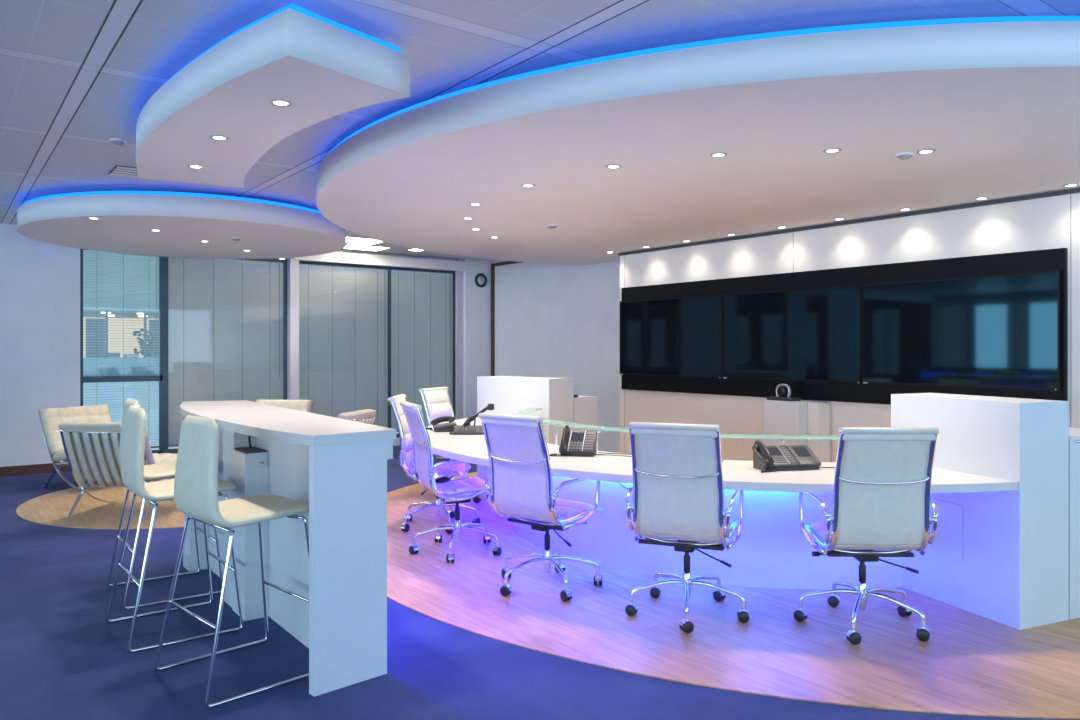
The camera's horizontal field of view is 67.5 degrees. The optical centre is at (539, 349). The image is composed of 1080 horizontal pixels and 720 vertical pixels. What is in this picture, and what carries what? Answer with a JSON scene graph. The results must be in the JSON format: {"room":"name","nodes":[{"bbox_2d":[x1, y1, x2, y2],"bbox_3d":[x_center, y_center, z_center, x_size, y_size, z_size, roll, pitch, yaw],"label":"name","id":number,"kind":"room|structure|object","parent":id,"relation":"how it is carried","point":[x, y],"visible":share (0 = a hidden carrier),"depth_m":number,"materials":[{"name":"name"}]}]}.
{"room":"conference room","nodes":[
{"label":"conference room","id":0,"kind":"room"},
{"bbox_2d":[0,223,455,466],"bbox_3d":[-7.576,0.000,8.882,16.500,3.000,0.300,0,0,-37],"label":"wall","id":1,"kind":"structure","parent":0,"point":[40,281],"depth_m":9.78,"materials":[{"name":"white paint"}]},
{"bbox_2d":[0,462,70,476],"bbox_3d":[-6.423,1.442,9.544,1.740,0.115,0.020,0,0,-37],"label":"baseboard","id":2,"kind":"structure","parent":1,"relation":"attached to","point":[49,467],"depth_m":9.74,"materials":[{"name":"brown wood"}]},
{"bbox_2d":[80,249,164,453],"bbox_3d":[-5.372,0.030,10.418,0.990,2.700,0.080,0,0,-37],"label":"window","id":3,"kind":"structure","parent":1,"relation":"in","point":[161,377],"depth_m":10.65,"materials":[{"name":"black metal"}]},
{"bbox_2d":[83,249,159,447],"bbox_3d":[-5.380,0.005,10.430,0.906,2.569,0.044,0,0,-37],"label":"blind","id":4,"kind":"object","parent":3,"relation":"attached to","point":[123,262],"visible":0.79,"depth_m":10.42,"materials":[{"name":"grey"}]},
{"bbox_2d":[165,257,286,453],"bbox_3d":[-4.322,0.030,11.202,1.630,2.700,0.080,0,0,-37],"label":"window","id":5,"kind":"structure","parent":1,"relation":"in","point":[173,451],"depth_m":10.76,"materials":[{"name":"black metal"}]},
{"bbox_2d":[168,257,282,446],"bbox_3d":[-4.330,0.005,11.212,1.546,2.569,0.039,0,0,-37],"label":"blind","id":6,"kind":"object","parent":5,"relation":"attached to","point":[218,309],"visible":0.84,"depth_m":11.18,"materials":[{"name":"white fabric"}]},
{"bbox_2d":[287,258,298,399],"bbox_3d":[-3.570,0.030,11.665,0.130,2.700,0.160,0,0,-37],"label":"trim","id":7,"kind":"structure","parent":1,"relation":"attached to","point":[292,264],"depth_m":11.60,"materials":[{"name":"grey paint"}]},
{"bbox_2d":[299,261,389,427],"bbox_3d":[-2.965,0.030,12.217,1.500,2.700,0.080,0,0,-37],"label":"window","id":8,"kind":"structure","parent":1,"relation":"in","point":[388,311],"depth_m":12.63,"materials":[{"name":"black metal"}]},
{"bbox_2d":[299,262,387,427],"bbox_3d":[-2.972,0.005,12.227,1.468,2.569,0.039,0,0,-37],"label":"blind","id":9,"kind":"object","parent":8,"relation":"attached to","point":[345,308],"visible":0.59,"depth_m":12.24,"materials":[{"name":"white fabric"}]},
{"bbox_2d":[292,252,465,270],"bbox_3d":[-2.404,-1.377,12.485,2.860,0.155,0.119,0,0,-37],"label":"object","id":10,"kind":"object","parent":1,"relation":"attached to","point":[333,257],"visible":0.82,"depth_m":12.44,"materials":[{"name":"paint"}]},
{"bbox_2d":[390,267,455,437],"bbox_3d":[-1.891,0.030,13.019,1.180,2.700,0.080,0,0,-37],"label":"window","id":11,"kind":"structure","parent":1,"relation":"in","point":[453,272],"depth_m":13.32,"materials":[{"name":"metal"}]},
{"bbox_2d":[391,269,452,431],"bbox_3d":[-1.899,0.005,13.029,1.148,2.569,0.039,0,0,-37],"label":"blind","id":12,"kind":"object","parent":11,"relation":"attached to","point":[421,303],"visible":0.84,"depth_m":13.01,"materials":[{"name":"white fabric"}]},
{"bbox_2d":[456,259,462,419],"bbox_3d":[-1.324,0.000,13.337,0.110,3.000,0.050,0,0,-37],"label":"trim","id":13,"kind":"structure","parent":1,"relation":"attached to","point":[459,274],"depth_m":13.31,"materials":[{"name":"grey paint"}]},
{"bbox_2d":[463,259,491,417],"bbox_3d":[-1.053,0.000,13.496,0.515,3.000,0.120,0,0,-37],"label":"wall pillar","id":14,"kind":"structure","parent":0,"point":[476,300],"depth_m":13.40,"materials":[{"name":"white paint"}]},
{"bbox_2d":[475,273,486,286],"bbox_3d":[-0.979,-1.160,13.452,0.236,0.236,0.036,0,0,-37],"label":"wall clock","id":15,"kind":"object","parent":14,"relation":"attached to","point":[480,279],"visible":1,"depth_m":13.45,"materials":[{"name":"black plastic"}]},
{"bbox_2d":[0,445,1079,719],"bbox_3d":[-3.175,1.547,3.120,16.650,0.106,14.800,0,0,-37],"label":"floor","id":16,"kind":"structure","parent":0,"point":[61,658],"depth_m":4.09,"materials":[{"name":"blue carpet"}]},
{"bbox_2d":[38,405,150,491],"bbox_3d":[-4.898,1.062,8.900,0.899,0.857,0.750,0,0,31],"label":"lounge chair","id":17,"kind":"object","parent":16,"relation":"on","point":[50,418],"visible":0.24,"depth_m":8.79,"materials":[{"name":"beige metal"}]},
{"bbox_2d":[38,405,111,455],"bbox_3d":[-5.133,0.885,9.040,0.331,0.503,0.750,0,0,31],"label":"cushion","id":18,"kind":"object","parent":17,"relation":"on","point":[50,418],"depth_m":8.87,"materials":[{"name":"leather"}]},
{"bbox_2d":[52,445,150,460],"bbox_3d":[-4.777,1.098,8.828,0.616,0.189,0.750,0,0,31],"label":"seat cushion","id":19,"kind":"object","parent":17,"relation":"on","point":[58,453],"depth_m":8.65,"materials":[{"name":"leather"}]},
{"bbox_2d":[58,422,176,519],"bbox_3d":[-3.813,1.062,7.476,0.750,0.857,0.899,0,0,3],"label":"lounge chair","id":20,"kind":"object","parent":16,"relation":"on","point":[91,449],"visible":0.52,"depth_m":7.13,"materials":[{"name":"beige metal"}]},
{"bbox_2d":[58,422,155,475],"bbox_3d":[-3.825,0.885,7.203,0.750,0.503,0.331,0,0,3],"label":"cushion","id":21,"kind":"object","parent":20,"relation":"on","point":[90,448],"depth_m":7.10,"materials":[{"name":"leather"}]},
{"bbox_2d":[82,453,176,481],"bbox_3d":[-3.806,1.098,7.617,0.750,0.189,0.616,0,0,3],"label":"seat cushion","id":22,"kind":"object","parent":20,"relation":"on","point":[163,457],"depth_m":7.61,"materials":[{"name":"leather"}]},
{"bbox_2d":[106,398,222,609],"bbox_3d":[-2.341,0.899,5.042,0.566,1.198,0.577,0,0,-37],"label":"bar stool","id":23,"kind":"object","parent":16,"relation":"on","point":[165,470],"visible":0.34,"depth_m":4.97,"materials":[{"name":"silver metal"}]},
{"bbox_2d":[106,405,243,652],"bbox_3d":[-1.983,0.899,4.379,0.566,1.198,0.577,0,0,-38],"label":"bar stool","id":24,"kind":"object","parent":16,"relation":"on","point":[133,447],"visible":0.8,"depth_m":4.23,"materials":[{"name":"silver metal"}]},
{"bbox_2d":[154,415,308,707],"bbox_3d":[-1.397,0.899,3.761,0.577,1.198,0.566,0,0,45],"label":"bar stool","id":25,"kind":"object","parent":16,"relation":"on","point":[196,471],"visible":0.98,"depth_m":3.62,"materials":[{"name":"plastic"}]},
{"bbox_2d":[255,400,313,412],"bbox_3d":[-3.313,1.062,9.957,0.750,0.857,0.899,0,0,5],"label":"lounge chair","id":26,"kind":"object","parent":16,"relation":"on","point":[301,405],"visible":0.08,"depth_m":10.27,"materials":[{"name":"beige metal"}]},
{"bbox_2d":[180,400,395,696],"bbox_3d":[-1.673,0.935,4.715,0.586,1.130,2.819,0,0,-34],"label":"bar table","id":27,"kind":"object","parent":16,"relation":"on","point":[337,467],"visible":0.92,"depth_m":3.74,"materials":[{"name":"laminate"}]},
{"bbox_2d":[235,446,265,452],"bbox_3d":[-1.651,0.569,4.606,0.110,0.010,0.225,0,0,-37],"label":"tray","id":28,"kind":"object","parent":27,"relation":"on","point":[238,449],"depth_m":4.59,"materials":[{"name":"grey plastic"}]},
{"bbox_2d":[257,457,265,466],"bbox_3d":[-1.557,0.625,4.521,0.050,0.050,0.011,0,0,-37],"label":"socket","id":29,"kind":"object","parent":27,"relation":"attached to","point":[261,461],"depth_m":4.51,"materials":[{"name":"white plastic"}]},
{"bbox_2d":[337,409,375,424],"bbox_3d":[-2.271,1.062,8.429,0.899,0.857,0.750,0,0,12],"label":"lounge chair","id":30,"kind":"object","parent":16,"relation":"on","point":[367,416],"visible":0.08,"depth_m":8.38,"materials":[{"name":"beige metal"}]},
{"bbox_2d":[387,394,480,533],"bbox_3d":[-0.879,0.941,6.884,0.739,1.106,0.681,0,0,2],"label":"office chair","id":31,"kind":"object","parent":16,"relation":"on","point":[443,473],"visible":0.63,"depth_m":6.70,"materials":[{"name":"white leather"}]},
{"bbox_2d":[419,387,479,503],"bbox_3d":[-0.809,0.941,8.184,0.681,1.106,0.689,0,0,25],"label":"office chair","id":32,"kind":"object","parent":16,"relation":"on","point":[437,403],"visible":0.29,"depth_m":8.20,"materials":[{"name":"white leather"}]},
{"bbox_2d":[400,401,501,562],"bbox_3d":[-0.651,0.941,5.995,0.694,1.106,0.687,0,0,-21],"label":"office chair","id":33,"kind":"object","parent":16,"relation":"on","point":[461,490],"visible":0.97,"depth_m":5.88,"materials":[{"name":"white leather"}]},
{"bbox_2d":[448,553,453,558],"bbox_3d":[-0.630,1.439,5.675,0.038,0.043,0.071,0,0,-14],"label":"hood","id":34,"kind":"object","parent":33,"relation":"attached to","point":[450,555],"depth_m":5.65,"materials":[{"name":"silver metal"}]},
{"bbox_2d":[477,376,573,479],"bbox_3d":[-0.152,0.888,8.362,1.050,1.210,0.386,0,0,43],"label":"cabinet","id":35,"kind":"object","parent":16,"relation":"on","point":[510,395],"visible":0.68,"depth_m":8.10,"materials":[{"name":"white laminate"}]},
{"bbox_2d":[478,413,602,600],"bbox_3d":[0.011,0.941,5.107,0.679,1.106,0.710,0,0,40],"label":"office chair","id":36,"kind":"object","parent":16,"relation":"on","point":[520,486],"visible":0.98,"depth_m":4.92,"materials":[{"name":"white leather"}]},
{"bbox_2d":[560,589,571,596],"bbox_3d":[0.157,1.439,4.813,0.038,0.043,0.071,0,0,-37],"label":"hood","id":37,"kind":"object","parent":36,"relation":"attached to","point":[566,592],"depth_m":4.80,"materials":[{"name":"silver metal"}]},
{"bbox_2d":[595,575,600,580],"bbox_3d":[0.368,1.439,5.128,0.038,0.043,0.071,0,0,2],"label":"hood","id":38,"kind":"object","parent":36,"relation":"attached to","point":[597,577],"depth_m":5.10,"materials":[{"name":"silver metal"}]},
{"bbox_2d":[574,395,596,429],"bbox_3d":[0.099,0.974,8.601,0.362,1.040,1.066,0,0,-43],"label":"base cabinet","id":39,"kind":"object","parent":16,"relation":"on","point":[585,407],"visible":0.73,"depth_m":8.22,"materials":[{"name":"white laminate"}]},
{"bbox_2d":[625,422,749,632],"bbox_3d":[0.843,0.941,4.561,0.678,1.106,0.711,0,0,22],"label":"office chair","id":40,"kind":"object","parent":16,"relation":"on","point":[677,489],"visible":0.99,"depth_m":4.34,"materials":[{"name":"white leather"}]},
{"bbox_2d":[679,619,693,626],"bbox_3d":[0.777,1.439,4.278,0.071,0.043,0.038,0,0,-20],"label":"hood","id":41,"kind":"object","parent":40,"relation":"attached to","point":[685,622],"depth_m":4.26,"materials":[{"name":"silver metal"}]},
{"bbox_2d":[426,408,1017,589],"bbox_3d":[0.369,1.018,5.991,2.160,0.951,5.340,0,0,-37],"label":"desk","id":42,"kind":"object","parent":16,"relation":"on","point":[772,550],"visible":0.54,"depth_m":5.09,"materials":[{"name":"laminate"}]},
{"bbox_2d":[427,416,456,431],"bbox_3d":[-0.864,0.643,7.063,0.262,0.122,0.272,0,0,-12],"label":"desk phone","id":43,"kind":"object","parent":42,"relation":"on","point":[449,426],"visible":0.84,"depth_m":7.04,"materials":[{"name":"grey plastic"}]},
{"bbox_2d":[449,403,493,434],"bbox_3d":[-0.573,0.579,6.785,0.367,0.250,0.232,0,0,0],"label":"microphone","id":44,"kind":"object","parent":42,"relation":"on","point":[466,428],"visible":0.98,"depth_m":6.81,"materials":[{"name":"grey plastic"}]},
{"bbox_2d":[550,425,597,456],"bbox_3d":[0.226,0.606,5.393,0.287,0.196,0.201,0,0,14],"label":"desk phone","id":45,"kind":"object","parent":42,"relation":"on","point":[573,442],"visible":1,"depth_m":5.38,"materials":[{"name":"grey plastic"}]},
{"bbox_2d":[596,454,631,456],"bbox_3d":[0.606,0.701,5.293,0.529,0.005,0.047,0,0,34],"label":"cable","id":46,"kind":"object","parent":42,"relation":"on","point":[596,454],"visible":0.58,"depth_m":5.38,"materials":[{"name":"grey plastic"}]},
{"bbox_2d":[518,408,838,436],"bbox_3d":[0.661,0.556,6.121,0.982,0.012,3.369,0,0,-40],"label":"glass shelf","id":47,"kind":"object","parent":42,"relation":"attached to","point":[528,411],"depth_m":5.68,"materials":[{"name":"clear glass"}]},
{"bbox_2d":[752,440,820,472],"bbox_3d":[1.443,0.621,4.765,0.412,0.166,0.230,0,0,-12],"label":"desk phone","id":48,"kind":"object","parent":42,"relation":"on","point":[790,457],"visible":1,"depth_m":4.76,"materials":[{"name":"grey plastic"}]},
{"bbox_2d":[765,400,829,461],"bbox_3d":[2.505,0.994,7.878,0.325,1.000,0.520,0,0,-37],"label":"pedestal","id":49,"kind":"object","parent":16,"relation":"on","point":[802,417],"visible":0.36,"depth_m":7.74,"materials":[{"name":"white laminate"}]},
{"bbox_2d":[767,384,800,400],"bbox_3d":[2.389,0.411,7.928,0.140,0.162,0.300,0,0,-37],"label":"video camera","id":50,"kind":"object","parent":49,"relation":"on","point":[780,391],"visible":1,"depth_m":7.88,"materials":[{"name":"grey plastic"}]},
{"bbox_2d":[793,427,938,644],"bbox_3d":[1.735,0.941,4.380,0.679,1.106,0.738,0,0,2],"label":"office chair","id":51,"kind":"object","parent":16,"relation":"on","point":[881,500],"visible":0.99,"depth_m":4.13,"materials":[{"name":"white leather"}]},
{"bbox_2d":[793,609,807,615],"bbox_3d":[1.437,1.439,4.456,0.038,0.043,0.071,0,0,-45],"label":"hood","id":52,"kind":"object","parent":51,"relation":"attached to","point":[799,612],"depth_m":4.44,"materials":[{"name":"silver metal"}]},
{"bbox_2d":[846,630,861,637],"bbox_3d":[1.597,1.439,4.112,0.071,0.043,0.038,0,0,-1],"label":"hood","id":53,"kind":"object","parent":51,"relation":"attached to","point":[851,633],"depth_m":4.10,"materials":[{"name":"silver metal"}]},
{"bbox_2d":[916,627,930,634],"bbox_3d":[1.973,1.439,4.159,0.071,0.043,0.038,0,0,30],"label":"hood","id":54,"kind":"object","parent":51,"relation":"attached to","point":[921,630],"depth_m":4.14,"materials":[{"name":"silver metal"}]},
{"bbox_2d":[891,393,1068,629],"bbox_3d":[2.574,0.888,4.833,0.400,1.210,0.967,0,0,-21],"label":"cabinet","id":55,"kind":"object","parent":16,"relation":"on","point":[1002,557],"visible":0.95,"depth_m":4.46,"materials":[{"name":"white laminate"}]},
{"bbox_2d":[1069,427,1079,619],"bbox_3d":[3.034,0.989,5.024,0.598,1.008,0.968,0,0,-22],"label":"base cabinet","id":56,"kind":"object","parent":16,"relation":"on","point":[1074,433],"visible":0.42,"depth_m":4.50,"materials":[{"name":"white laminate"}]},
{"bbox_2d":[0,0,1079,260],"bbox_3d":[-3.175,-1.550,3.120,16.650,0.100,14.800,0,0,-37],"label":"ceiling","id":57,"kind":"structure","parent":0,"point":[76,76],"depth_m":3.98,"materials":[{"name":"paint"}]},
{"bbox_2d":[109,138,125,144],"bbox_3d":[-3.017,-1.486,5.773,0.110,0.028,0.110,0,0,-37],"label":"smoke detector","id":58,"kind":"object","parent":57,"relation":"attached to","point":[116,141],"visible":1,"depth_m":5.74,"materials":[{"name":"grey plastic"}]},
{"bbox_2d":[108,165,156,179],"bbox_3d":[-3.393,-1.492,6.827,0.400,0.013,0.400,0,0,-37],"label":"ceiling vent","id":59,"kind":"object","parent":57,"relation":"in","point":[119,170],"visible":0.5,"depth_m":6.75,"materials":[{"name":"grey metal"}]},
{"bbox_2d":[17,191,345,258],"bbox_3d":[-3.904,-1.359,9.080,3.310,0.279,3.600,0,0,-37],"label":"raft","id":60,"kind":"object","parent":57,"relation":"hanging from","point":[269,229],"visible":0.95,"depth_m":8.05,"materials":[{"name":"paint"}]},
{"bbox_2d":[231,237,241,240],"bbox_3d":[-3.308,-1.206,8.801,0.110,0.028,0.110,0,0,-37],"label":"smoke detector","id":61,"kind":"object","parent":60,"relation":"attached to","point":[232,238],"visible":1,"depth_m":8.77,"materials":[{"name":"grey plastic"}]},
{"bbox_2d":[136,4,409,187],"bbox_3d":[-1.737,-1.359,4.682,0.896,0.279,2.980,0,0,-37],"label":"raft","id":62,"kind":"object","parent":57,"relation":"hanging from","point":[326,68],"visible":0.99,"depth_m":3.90,"materials":[{"name":"paint"}]},
{"bbox_2d":[187,164,203,168],"bbox_3d":[-2.284,-1.216,5.360,0.108,0.006,0.108,0,0,-37],"label":"recessed light","id":63,"kind":"object","parent":62,"relation":"attached to","point":[191,165],"visible":1,"depth_m":5.35,"materials":[{"name":"silver metal"}]},
{"bbox_2d":[209,135,228,140],"bbox_3d":[-1.839,-1.216,4.631,0.108,0.006,0.108,0,0,-37],"label":"recessed light","id":64,"kind":"object","parent":62,"relation":"attached to","point":[215,137],"visible":1,"depth_m":4.62,"materials":[{"name":"silver metal"}]},
{"bbox_2d":[270,99,291,106],"bbox_3d":[-1.276,-1.216,3.978,0.108,0.006,0.108,0,0,-37],"label":"recessed light","id":65,"kind":"object","parent":62,"relation":"attached to","point":[277,102],"visible":1,"depth_m":3.97,"materials":[{"name":"silver metal"}]},
{"bbox_2d":[346,236,382,244],"bbox_3d":[-2.553,-1.496,11.014,0.840,0.007,0.600,0,0,-37],"label":"recessed light","id":66,"kind":"object","parent":57,"relation":"in","point":[353,240],"visible":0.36,"depth_m":11.13,"materials":[{"name":"grey paint"}]},
{"bbox_2d":[343,244,392,250],"bbox_3d":[-2.581,-1.496,11.804,0.680,0.007,0.520,0,0,-37],"label":"recessed light","id":67,"kind":"object","parent":57,"relation":"in","point":[348,246],"visible":0.76,"depth_m":11.78,"materials":[{"name":"grey paint"}]},
{"bbox_2d":[407,248,424,251],"bbox_3d":[-1.741,-1.496,11.933,0.240,0.007,0.600,0,0,-37],"label":"recessed light","id":68,"kind":"object","parent":57,"relation":"in","point":[412,249],"visible":0.4,"depth_m":12.12,"materials":[{"name":"white glass"}]},
{"bbox_2d":[316,16,1079,265],"bbox_3d":[0.967,-1.359,6.766,5.250,0.279,8.560,0,0,-37],"label":"raft","id":69,"kind":"object","parent":57,"relation":"hanging from","point":[996,99],"visible":0.99,"depth_m":4.75,"materials":[{"name":"paint"}]},
{"bbox_2d":[469,203,481,205],"bbox_3d":[-0.539,-1.216,6.751,0.108,0.006,0.108,0,0,-37],"label":"recessed light","id":70,"kind":"object","parent":69,"relation":"attached to","point":[471,204],"visible":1,"depth_m":6.75,"materials":[{"name":"silver metal"}]},
{"bbox_2d":[521,184,535,186],"bbox_3d":[-0.086,-1.216,5.978,0.108,0.006,0.108,0,0,-37],"label":"recessed light","id":71,"kind":"object","parent":69,"relation":"attached to","point":[522,185],"visible":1,"depth_m":5.97,"materials":[{"name":"silver metal"}]},
{"bbox_2d":[547,224,557,227],"bbox_3d":[0.118,-1.206,7.892,0.110,0.028,0.110,0,0,-37],"label":"smoke detector","id":72,"kind":"object","parent":69,"relation":"attached to","point":[548,225],"visible":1,"depth_m":7.85,"materials":[{"name":"grey plastic"}]},
{"bbox_2d":[606,164,621,168],"bbox_3d":[0.488,-1.216,5.359,0.108,0.006,0.108,0,0,-37],"label":"recessed light","id":73,"kind":"object","parent":69,"relation":"attached to","point":[613,166],"visible":1,"depth_m":5.35,"materials":[{"name":"white glass"}]},
{"bbox_2d":[710,153,726,156],"bbox_3d":[1.114,-1.216,5.040,0.108,0.006,0.108,0,0,-37],"label":"recessed light","id":74,"kind":"object","parent":69,"relation":"attached to","point":[713,154],"visible":1,"depth_m":5.04,"materials":[{"name":"silver metal"}]},
{"bbox_2d":[823,148,841,152],"bbox_3d":[1.784,-1.216,4.929,0.108,0.006,0.108,0,0,-37],"label":"recessed light","id":75,"kind":"object","parent":69,"relation":"attached to","point":[831,150],"visible":1,"depth_m":4.92,"materials":[{"name":"white glass"}]},
{"bbox_2d":[895,152,913,159],"bbox_3d":[2.270,-1.206,5.030,0.110,0.028,0.110,0,0,-37],"label":"smoke detector","id":76,"kind":"object","parent":69,"relation":"attached to","point":[904,155],"visible":1,"depth_m":5.00,"materials":[{"name":"grey plastic"}]},
{"bbox_2d":[899,208,911,210],"bbox_3d":[3.162,-1.216,6.993,0.108,0.006,0.108,0,0,-37],"label":"recessed light","id":77,"kind":"object","parent":69,"relation":"attached to","point":[902,209],"visible":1,"depth_m":6.99,"materials":[{"name":"silver metal"}]},
{"bbox_2d":[916,149,935,153],"bbox_3d":[2.366,-1.216,4.952,0.108,0.006,0.108,0,0,-37],"label":"recessed light","id":78,"kind":"object","parent":69,"relation":"attached to","point":[925,151],"visible":1,"depth_m":4.95,"materials":[{"name":"silver metal"}]},
{"bbox_2d":[974,197,988,199],"bbox_3d":[3.544,-1.216,6.483,0.108,0.006,0.108,0,0,-37],"label":"recessed light","id":79,"kind":"object","parent":69,"relation":"attached to","point":[978,198],"visible":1,"depth_m":6.48,"materials":[{"name":"silver metal"}]},
{"bbox_2d":[1062,184,1079,186],"bbox_3d":[3.925,-1.216,5.973,0.108,0.006,0.108,0,0,-37],"label":"recessed light","id":80,"kind":"object","parent":69,"relation":"attached to","point":[1067,185],"visible":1,"depth_m":5.97,"materials":[{"name":"white glass"}]},
{"bbox_2d":[492,260,619,452],"bbox_3d":[3.433,0.000,8.060,0.150,3.000,14.800,0,0,-37],"label":"wall","id":81,"kind":"structure","parent":0,"point":[552,320],"depth_m":11.98,"materials":[{"name":"white paint"}]},
{"bbox_2d":[491,263,494,375],"bbox_3d":[-0.791,0.025,13.560,0.030,2.950,0.070,0,0,-37],"label":"trim","id":82,"kind":"structure","parent":81,"relation":"attached to","point":[492,266],"depth_m":13.54,"materials":[{"name":"brown wood"}]},
{"bbox_2d":[493,261,520,265],"bbox_3d":[0.337,-1.425,12.050,0.030,0.050,3.700,0,0,-37],"label":"trim","id":83,"kind":"structure","parent":81,"relation":"attached to","point":[505,262],"depth_m":13.23,"materials":[{"name":"brown wood"}]},
{"bbox_2d":[620,187,1079,461],"bbox_3d":[4.404,0.001,6.133,0.599,2.998,10.550,0,0,-37],"label":"wall","id":84,"kind":"structure","parent":0,"point":[1039,223],"depth_m":7.73,"materials":[{"name":"white paint"}]},
{"bbox_2d":[621,248,1067,404],"bbox_3d":[2.515,-0.142,8.117,0.049,1.265,4.950,0,0,-37],"label":"surround","id":85,"kind":"object","parent":84,"relation":"attached to","point":[1048,259],"visible":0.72,"depth_m":7.55,"materials":[{"name":"black plastic"}]},
{"bbox_2d":[620,294,721,378],"bbox_3d":[1.494,-0.147,9.402,0.044,0.915,1.630,0,0,-37],"label":"video screen","id":86,"kind":"object","parent":85,"relation":"attached to","point":[675,336],"visible":1,"depth_m":9.33,"materials":[{"name":"black glass"}]},
{"bbox_2d":[722,284,860,383],"bbox_3d":[2.475,-0.147,8.090,0.044,0.915,1.630,0,0,-37],"label":"video screen","id":87,"kind":"object","parent":85,"relation":"attached to","point":[802,334],"visible":1,"depth_m":8.01,"materials":[{"name":"black glass"}]},
{"bbox_2d":[861,270,1061,390],"bbox_3d":[3.456,-0.147,6.777,0.044,0.915,1.630,0,0,-37],"label":"video screen","id":88,"kind":"object","parent":85,"relation":"attached to","point":[998,331],"visible":1,"depth_m":6.67,"materials":[{"name":"black glass"}]},
{"bbox_2d":[618,188,1079,255],"bbox_3d":[4.152,-1.200,5.944,0.029,0.031,10.550,0,0,-37],"label":"trim","id":89,"kind":"structure","parent":84,"relation":"attached to","point":[1076,190],"depth_m":7.36,"materials":[{"name":"grey metal"}]},
{"bbox_2d":[1070,194,1070,426],"bbox_3d":[2.544,0.155,8.120,0.001,2.690,4.966,0,0,-37],"label":"trim","id":90,"kind":"structure","parent":84,"relation":"attached to","point":[1070,194],"depth_m":6.13,"materials":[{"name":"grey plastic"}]},
{"label":"outside","id":91,"kind":"structure","parent":0,"visible":0},
{"bbox_2d":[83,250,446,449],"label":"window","id":92,"kind":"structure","parent":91,"point":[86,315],"depth_m":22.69,"materials":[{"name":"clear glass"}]},
{"bbox_2d":[133,329,153,356],"bbox_3d":[-11.889,-0.072,24.229,0.594,1.145,0.636,0,0,-25],"label":"plant","id":93,"kind":"object","parent":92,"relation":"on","point":[135,351],"depth_m":24.16,"materials":[{"name":"green plant"}]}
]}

